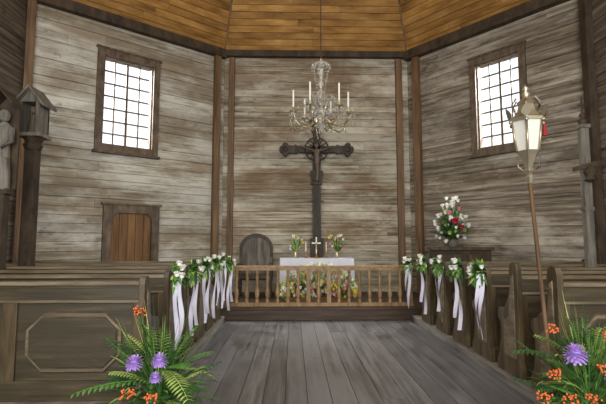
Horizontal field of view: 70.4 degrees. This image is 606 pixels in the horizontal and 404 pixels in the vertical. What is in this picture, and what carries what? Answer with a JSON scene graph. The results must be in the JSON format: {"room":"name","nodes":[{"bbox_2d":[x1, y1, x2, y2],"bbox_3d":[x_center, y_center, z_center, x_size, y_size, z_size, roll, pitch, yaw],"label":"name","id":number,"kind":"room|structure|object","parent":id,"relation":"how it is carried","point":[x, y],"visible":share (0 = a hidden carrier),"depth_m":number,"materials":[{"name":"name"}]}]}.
{"room":"church","nodes":[
{"label":"church","id":0,"kind":"room"},
{"bbox_2d":[0,0,26,262],"bbox_3d":[-5.446,-1.472,2.649,0.228,6.500,11.590,0,-5,-1],"label":"wall","id":1,"kind":"structure","parent":0,"point":[12,12],"depth_m":8.07,"materials":[{"name":"brown wood"}]},
{"bbox_2d":[0,316,224,403],"bbox_3d":[-3.390,2.022,5.843,3.900,0.100,4.750,0,-5,-1],"label":"floor","id":2,"kind":"structure","parent":0,"point":[220,321],"depth_m":5.56,"materials":[{"name":"brown wood"}]},
{"bbox_2d":[0,87,23,269],"bbox_3d":[-4.312,0.176,6.072,0.398,3.618,0.284,0,-5,-1],"label":"statue","id":3,"kind":"object","parent":2,"relation":"on","point":[10,107],"visible":0.98,"depth_m":6.14,"materials":[{"name":"brown wood"}]},
{"bbox_2d":[16,84,56,265],"bbox_3d":[-4.380,0.092,6.879,0.498,3.927,0.420,0,-5,-1],"label":"post","id":4,"kind":"object","parent":2,"relation":"on","point":[34,119],"visible":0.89,"depth_m":6.87,"materials":[{"name":"brown wood"}]},
{"bbox_2d":[0,276,158,402],"bbox_3d":[-3.278,1.259,4.105,3.664,1.115,0.530,0,-5,-1],"label":"pew","id":5,"kind":"object","parent":2,"relation":"on","point":[44,325],"visible":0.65,"depth_m":3.91,"materials":[{"name":"brown wood"}]},
{"bbox_2d":[0,270,178,369],"bbox_3d":[-3.296,1.326,4.862,3.664,1.115,0.530,0,-5,-1],"label":"pew","id":6,"kind":"object","parent":2,"relation":"on","point":[160,284],"visible":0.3,"depth_m":4.70,"materials":[{"name":"brown wood"}]},
{"bbox_2d":[171,261,191,350],"bbox_3d":[-1.325,1.119,4.703,0.225,0.966,0.378,0,-5,-1],"label":"bouquet","id":7,"kind":"object","parent":6,"relation":"attached to","point":[178,281],"visible":1,"depth_m":4.63,"materials":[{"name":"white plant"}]},
{"bbox_2d":[0,266,192,356],"bbox_3d":[-3.314,1.393,5.619,3.664,1.115,0.530,0,-5,-1],"label":"pew","id":8,"kind":"object","parent":2,"relation":"on","point":[186,298],"visible":0.12,"depth_m":5.44,"materials":[{"name":"brown wood"}]},
{"bbox_2d":[188,258,205,335],"bbox_3d":[-1.339,1.189,5.472,0.230,0.974,0.367,0,-5,-1],"label":"bouquet","id":9,"kind":"object","parent":8,"relation":"attached to","point":[194,272],"visible":0.99,"depth_m":5.39,"materials":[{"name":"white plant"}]},
{"bbox_2d":[6,263,204,341],"bbox_3d":[-3.331,1.459,6.376,3.664,1.115,0.530,0,-5,-1],"label":"pew","id":10,"kind":"object","parent":2,"relation":"on","point":[200,307],"visible":0.11,"depth_m":6.19,"materials":[{"name":"brown wood"}]},
{"bbox_2d":[202,256,213,322],"bbox_3d":[-1.359,1.254,6.221,0.221,0.967,0.358,0,-5,-1],"label":"bouquet","id":11,"kind":"object","parent":10,"relation":"attached to","point":[207,260],"visible":0.92,"depth_m":6.15,"materials":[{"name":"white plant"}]},
{"bbox_2d":[6,263,213,330],"bbox_3d":[-3.349,1.526,7.133,3.664,1.115,0.530,0,-5,-1],"label":"pew","id":12,"kind":"object","parent":2,"relation":"on","point":[210,321],"visible":0.18,"depth_m":6.95,"materials":[{"name":"brown wood"}]},
{"bbox_2d":[211,254,223,317],"bbox_3d":[-1.373,1.354,6.969,0.238,1.015,0.365,0,-5,-1],"label":"bouquet","id":13,"kind":"object","parent":12,"relation":"attached to","point":[215,258],"visible":0.99,"depth_m":6.91,"materials":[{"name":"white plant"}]},
{"bbox_2d":[16,260,220,322],"bbox_3d":[-3.316,1.590,7.851,3.564,1.115,0.530,0,-5,-1],"label":"pew","id":14,"kind":"object","parent":2,"relation":"on","point":[217,308],"visible":0.05,"depth_m":7.66,"materials":[{"name":"brown wood"}]},
{"bbox_2d":[219,253,229,308],"bbox_3d":[-1.387,1.398,7.707,0.244,0.986,0.374,0,-5,-1],"label":"bouquet","id":15,"kind":"object","parent":14,"relation":"attached to","point":[223,258],"visible":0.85,"depth_m":7.62,"materials":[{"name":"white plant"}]},
{"bbox_2d":[11,4,224,291],"bbox_3d":[-3.835,-0.846,9.744,4.735,6.500,0.228,4,-7,-39],"label":"wall","id":16,"kind":"structure","parent":0,"point":[74,181],"depth_m":9.34,"materials":[{"name":"brown wood"}]},
{"bbox_2d":[12,0,36,262],"bbox_3d":[-5.375,-0.877,8.256,0.150,6.300,0.120,4,-7,-39],"label":"trim","id":17,"kind":"structure","parent":16,"relation":"attached to","point":[31,4],"depth_m":8.32,"materials":[{"name":"brown wood"}]},
{"bbox_2d":[91,44,161,159],"bbox_3d":[-3.949,-2.186,9.682,1.440,2.340,0.320,4,-7,-39],"label":"window","id":18,"kind":"structure","parent":16,"relation":"in","point":[105,53],"depth_m":9.70,"materials":[{"name":"brown wood"}]},
{"bbox_2d":[101,202,161,260],"bbox_3d":[-3.764,1.206,9.393,1.280,2.350,0.120,4,-7,-39],"label":"door","id":19,"kind":"structure","parent":16,"relation":"in","point":[130,231],"depth_m":9.43,"materials":[{"name":"brown wood"}]},
{"bbox_2d":[36,0,226,58],"bbox_3d":[-3.724,-3.987,9.871,4.395,0.220,0.160,4,-7,-39],"label":"trim","id":20,"kind":"structure","parent":16,"relation":"attached to","point":[69,6],"depth_m":9.69,"materials":[{"name":"brown wood"}]},
{"bbox_2d":[210,55,221,260],"bbox_3d":[-2.209,-0.647,10.851,0.160,6.300,0.130,4,-7,-39],"label":"trim","id":21,"kind":"structure","parent":16,"relation":"attached to","point":[214,231],"depth_m":10.84,"materials":[{"name":"brown wood"}]},
{"bbox_2d":[73,0,529,50],"bbox_3d":[0.066,-5.672,4.575,11.102,2.196,14.111,0,-5,-1],"label":"ceiling","id":22,"kind":"structure","parent":0,"point":[346,25],"depth_m":10.78,"materials":[{"name":"brown wood"}]},
{"bbox_2d":[224,0,406,49],"bbox_3d":[-0.051,-5.178,9.566,10.918,2.131,3.894,0,-5,-1],"label":"trim","id":23,"kind":"structure","parent":22,"relation":"attached to","point":[231,0],"depth_m":10.96,"materials":[{"name":"brown wood"}]},
{"bbox_2d":[289,0,354,138],"bbox_3d":[0.279,-3.745,6.869,0.995,5.430,1.075,0,-5,-1],"label":"crystal chandelier","id":24,"kind":"object","parent":22,"relation":"hanging from","point":[320,114],"visible":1,"depth_m":6.61,"materials":[{"name":"silver metal"}]},
{"bbox_2d":[221,57,412,291],"bbox_3d":[0.352,-0.715,11.224,5.160,6.500,0.227,0,-5,-1],"label":"wall","id":25,"kind":"structure","parent":0,"point":[273,192],"depth_m":11.14,"materials":[{"name":"brown wood"}]},
{"bbox_2d":[226,57,234,275],"bbox_3d":[-1.853,-0.635,10.993,0.140,6.300,0.130,0,-5,-1],"label":"trim","id":26,"kind":"structure","parent":25,"relation":"attached to","point":[231,110],"depth_m":10.98,"materials":[{"name":"brown wood"}]},
{"bbox_2d":[227,50,403,58],"bbox_3d":[0.356,-3.888,11.327,4.840,0.160,0.140,0,-5,-1],"label":"trim","id":27,"kind":"structure","parent":25,"relation":"attached to","point":[230,53],"depth_m":11.27,"materials":[{"name":"brown wood"}]},
{"bbox_2d":[395,59,406,291],"bbox_3d":[2.515,-0.626,11.095,0.160,6.300,0.130,0,-5,-1],"label":"trim","id":28,"kind":"structure","parent":25,"relation":"attached to","point":[398,62],"depth_m":11.07,"materials":[{"name":"brown wood"}]},
{"bbox_2d":[220,292,422,320],"bbox_3d":[-0.190,2.275,9.555,9.925,0.250,2.520,0,-5,-1],"label":"floor","id":29,"kind":"structure","parent":0,"point":[320,312],"depth_m":8.36,"materials":[{"name":"brown wood"}]},
{"bbox_2d":[236,233,272,297],"bbox_3d":[-1.115,1.458,10.022,0.810,1.460,0.630,0,-5,-1],"label":"carved armchair","id":30,"kind":"object","parent":29,"relation":"on","point":[256,249],"visible":0.93,"depth_m":10.28,"materials":[{"name":"brown wood"}]},
{"bbox_2d":[279,117,353,257],"bbox_3d":[0.349,0.009,10.840,1.900,4.490,0.265,0,-5,-1],"label":"wooden crucifix","id":31,"kind":"object","parent":29,"relation":"on","point":[285,149],"visible":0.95,"depth_m":10.89,"materials":[{"name":"brown wood"}]},
{"bbox_2d":[286,284,347,294],"bbox_3d":[0.307,1.747,9.945,1.640,0.870,0.600,0,-5,-1],"label":"altar table","id":32,"kind":"object","parent":29,"relation":"on","point":[295,284],"visible":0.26,"depth_m":9.68,"materials":[{"name":"brown wood"}]},
{"bbox_2d":[279,257,354,283],"bbox_3d":[0.307,1.588,9.959,1.716,0.575,0.676,0,-5,-1],"label":"altar cloth","id":33,"kind":"object","parent":32,"relation":"on","point":[341,260],"visible":0.48,"depth_m":9.66,"materials":[{"name":"fabric"}]},
{"bbox_2d":[289,234,303,257],"bbox_3d":[-0.165,1.014,9.919,0.426,0.561,0.436,5,-7,-43],"label":"flower vase","id":34,"kind":"object","parent":33,"relation":"on","point":[296,246],"visible":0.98,"depth_m":9.89,"materials":[{"name":"silver metal"}]},
{"bbox_2d":[312,237,320,257],"bbox_3d":[0.308,1.052,9.956,0.186,0.490,0.140,-3,-6,32],"label":"crucifix","id":35,"kind":"object","parent":33,"relation":"on","point":[316,242],"visible":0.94,"depth_m":9.94,"materials":[{"name":"metal"}]},
{"bbox_2d":[327,234,348,257],"bbox_3d":[0.798,1.019,9.956,0.548,0.557,0.610,0,-5,-1],"label":"flower vase","id":36,"kind":"object","parent":33,"relation":"on","point":[336,244],"visible":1,"depth_m":9.89,"materials":[{"name":"silver metal"}]},
{"bbox_2d":[223,265,413,306],"bbox_3d":[0.310,1.661,8.516,3.760,0.790,0.150,0,-5,-1],"label":"altar rail","id":37,"kind":"object","parent":29,"relation":"on","point":[308,303],"visible":0.94,"depth_m":8.48,"materials":[{"name":"brown wood"}]},
{"bbox_2d":[226,256,235,310],"bbox_3d":[-1.359,1.532,8.186,0.224,1.022,0.366,0,-5,-1],"label":"bouquet","id":38,"kind":"object","parent":37,"relation":"attached to","point":[230,269],"visible":0.89,"depth_m":8.10,"materials":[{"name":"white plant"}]},
{"bbox_2d":[400,255,412,307],"bbox_3d":[1.972,1.524,8.250,0.225,0.999,0.342,0,-5,-1],"label":"bouquet","id":39,"kind":"object","parent":37,"relation":"attached to","point":[407,266],"visible":1,"depth_m":8.19,"materials":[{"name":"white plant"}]},
{"bbox_2d":[275,262,363,301],"bbox_3d":[0.324,1.668,8.993,1.914,0.861,0.529,0,-5,-1],"label":"flower arrangement","id":40,"kind":"object","parent":29,"relation":"on","point":[344,287],"visible":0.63,"depth_m":8.88,"materials":[{"name":"plant"}]},
{"bbox_2d":[427,247,494,261],"bbox_3d":[3.337,1.532,9.095,1.300,1.150,0.430,0,-5,-1],"label":"base cabinet","id":41,"kind":"object","parent":29,"relation":"on","point":[466,254],"visible":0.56,"depth_m":8.96,"materials":[{"name":"brown wood"}]},
{"bbox_2d":[433,196,473,246],"bbox_3d":[3.197,0.433,9.122,1.044,1.138,0.757,0,-5,-1],"label":"flower arrangement","id":42,"kind":"object","parent":41,"relation":"on","point":[451,225],"visible":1,"depth_m":9.06,"materials":[{"name":"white plant"}]},
{"bbox_2d":[169,320,534,403],"bbox_3d":[0.055,2.005,3.941,11.300,0.200,14.200,0,-5,-1],"label":"floor","id":43,"kind":"structure","parent":0,"point":[264,361],"depth_m":5.33,"materials":[{"name":"grey wood"}]},
{"bbox_2d":[71,295,225,403],"bbox_3d":[-1.136,1.277,3.319,1.076,1.141,0.889,0,-5,4],"label":"bouquet","id":44,"kind":"object","parent":43,"relation":"on","point":[153,371],"visible":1,"depth_m":3.25,"materials":[{"name":"green plant"}]},
{"bbox_2d":[505,85,555,402],"bbox_3d":[2.026,0.409,3.767,0.406,2.951,0.330,0,-5,-1],"label":"lantern","id":45,"kind":"object","parent":43,"relation":"on","point":[528,126],"visible":1,"depth_m":3.77,"materials":[{"name":"brown wood"}]},
{"bbox_2d":[508,297,605,403],"bbox_3d":[2.154,1.284,3.279,1.239,1.120,0.934,2,-5,-23],"label":"bouquet","id":46,"kind":"object","parent":43,"relation":"on","point":[587,377],"visible":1,"depth_m":3.20,"materials":[{"name":"green plant"}]},
{"bbox_2d":[412,315,551,403],"bbox_3d":[3.768,2.037,6.008,3.220,0.100,4.750,0,-5,-1],"label":"floor","id":47,"kind":"structure","parent":0,"point":[491,367],"depth_m":5.19,"materials":[{"name":"brown wood"}]},
{"bbox_2d":[421,259,584,324],"bbox_3d":[3.600,1.577,7.702,2.864,1.115,0.530,0,-5,-1],"label":"pew","id":48,"kind":"object","parent":47,"relation":"on","point":[430,285],"visible":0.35,"depth_m":7.49,"materials":[{"name":"brown wood"}]},
{"bbox_2d":[414,254,426,313],"bbox_3d":[2.032,1.410,7.458,0.241,1.031,0.365,0,-5,-1],"label":"bouquet","id":49,"kind":"object","parent":48,"relation":"attached to","point":[421,262],"visible":1,"depth_m":7.38,"materials":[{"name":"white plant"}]},
{"bbox_2d":[436,261,605,334],"bbox_3d":[3.693,1.506,6.907,3.014,1.115,0.530,0,-5,-1],"label":"pew","id":50,"kind":"object","parent":47,"relation":"on","point":[447,288],"visible":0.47,"depth_m":6.69,"materials":[{"name":"brown wood"}]},
{"bbox_2d":[429,255,443,321],"bbox_3d":[2.064,1.330,6.668,0.206,1.020,0.370,0,-5,-1],"label":"bouquet","id":51,"kind":"object","parent":50,"relation":"attached to","point":[438,269],"visible":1,"depth_m":6.62,"materials":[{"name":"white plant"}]},
{"bbox_2d":[453,264,605,347],"bbox_3d":[3.711,1.440,6.160,3.014,1.115,0.530,0,-5,-1],"label":"pew","id":52,"kind":"object","parent":47,"relation":"on","point":[465,336],"visible":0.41,"depth_m":5.94,"materials":[{"name":"brown wood"}]},
{"bbox_2d":[444,257,462,329],"bbox_3d":[2.066,1.248,5.913,0.241,0.985,0.352,0,-5,-1],"label":"bouquet","id":53,"kind":"object","parent":52,"relation":"attached to","point":[455,272],"visible":1,"depth_m":5.84,"materials":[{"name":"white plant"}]},
{"bbox_2d":[472,267,605,361],"bbox_3d":[3.727,1.379,5.463,3.014,1.115,0.530,0,-5,-1],"label":"pew","id":54,"kind":"object","parent":47,"relation":"on","point":[496,291],"visible":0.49,"depth_m":5.25,"materials":[{"name":"brown wood"}]},
{"bbox_2d":[466,259,486,338],"bbox_3d":[2.085,1.167,5.231,0.233,0.968,0.343,0,-5,-1],"label":"bouquet","id":55,"kind":"object","parent":54,"relation":"attached to","point":[478,279],"visible":1,"depth_m":5.16,"materials":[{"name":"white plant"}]},
{"bbox_2d":[497,262,605,381],"bbox_3d":[3.743,1.267,4.770,3.014,1.215,0.530,0,-5,-1],"label":"pew","id":56,"kind":"object","parent":47,"relation":"on","point":[523,303],"visible":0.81,"depth_m":4.55,"materials":[{"name":"brown wood"}]},
{"bbox_2d":[531,266,605,403],"bbox_3d":[3.759,1.206,4.073,3.014,1.215,0.530,0,-5,-1],"label":"pew","id":57,"kind":"object","parent":47,"relation":"on","point":[590,294],"visible":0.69,"depth_m":3.86,"materials":[{"name":"brown wood"}]},
{"bbox_2d":[572,96,605,266],"bbox_3d":[4.478,0.171,6.597,0.600,3.720,0.279,0,-5,-1],"label":"wooden post","id":58,"kind":"object","parent":47,"relation":"on","point":[588,172],"visible":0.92,"depth_m":6.64,"materials":[{"name":"grey wood"}]},
{"bbox_2d":[407,0,584,291],"bbox_3d":[4.177,-0.850,9.689,0.227,6.500,4.409,4,-7,-40],"label":"wall","id":59,"kind":"structure","parent":0,"point":[492,191],"depth_m":9.20,"materials":[{"name":"brown wood"}]},
{"bbox_2d":[411,56,424,292],"bbox_3d":[2.925,-0.644,10.888,0.130,6.300,0.180,4,-7,-40],"label":"trim","id":60,"kind":"structure","parent":59,"relation":"attached to","point":[415,61],"depth_m":10.86,"materials":[{"name":"brown wood"}]},
{"bbox_2d":[404,0,569,61],"bbox_3d":[4.033,-3.980,9.830,0.180,0.240,4.069,4,-7,-40],"label":"trim","id":61,"kind":"structure","parent":59,"relation":"attached to","point":[531,7],"depth_m":9.69,"materials":[{"name":"brown wood"}]},
{"bbox_2d":[467,39,526,158],"bbox_3d":[4.343,-2.202,9.508,0.320,2.340,1.320,4,-7,-40],"label":"window","id":62,"kind":"structure","parent":59,"relation":"in","point":[517,49],"depth_m":9.65,"materials":[{"name":"brown wood"}]},
{"bbox_2d":[592,0,605,226],"bbox_3d":[5.649,-1.470,2.682,0.228,6.500,11.140,0,-5,-1],"label":"wall","id":63,"kind":"structure","parent":0,"point":[598,6],"depth_m":7.81,"materials":[{"name":"brown wood"}]},
{"bbox_2d":[578,0,605,263],"bbox_3d":[5.351,-0.907,7.907,0.140,6.300,0.180,0,-5,-1],"label":"trim","id":64,"kind":"structure","parent":63,"relation":"attached to","point":[584,6],"depth_m":7.90,"materials":[{"name":"brown wood"}]}
]}

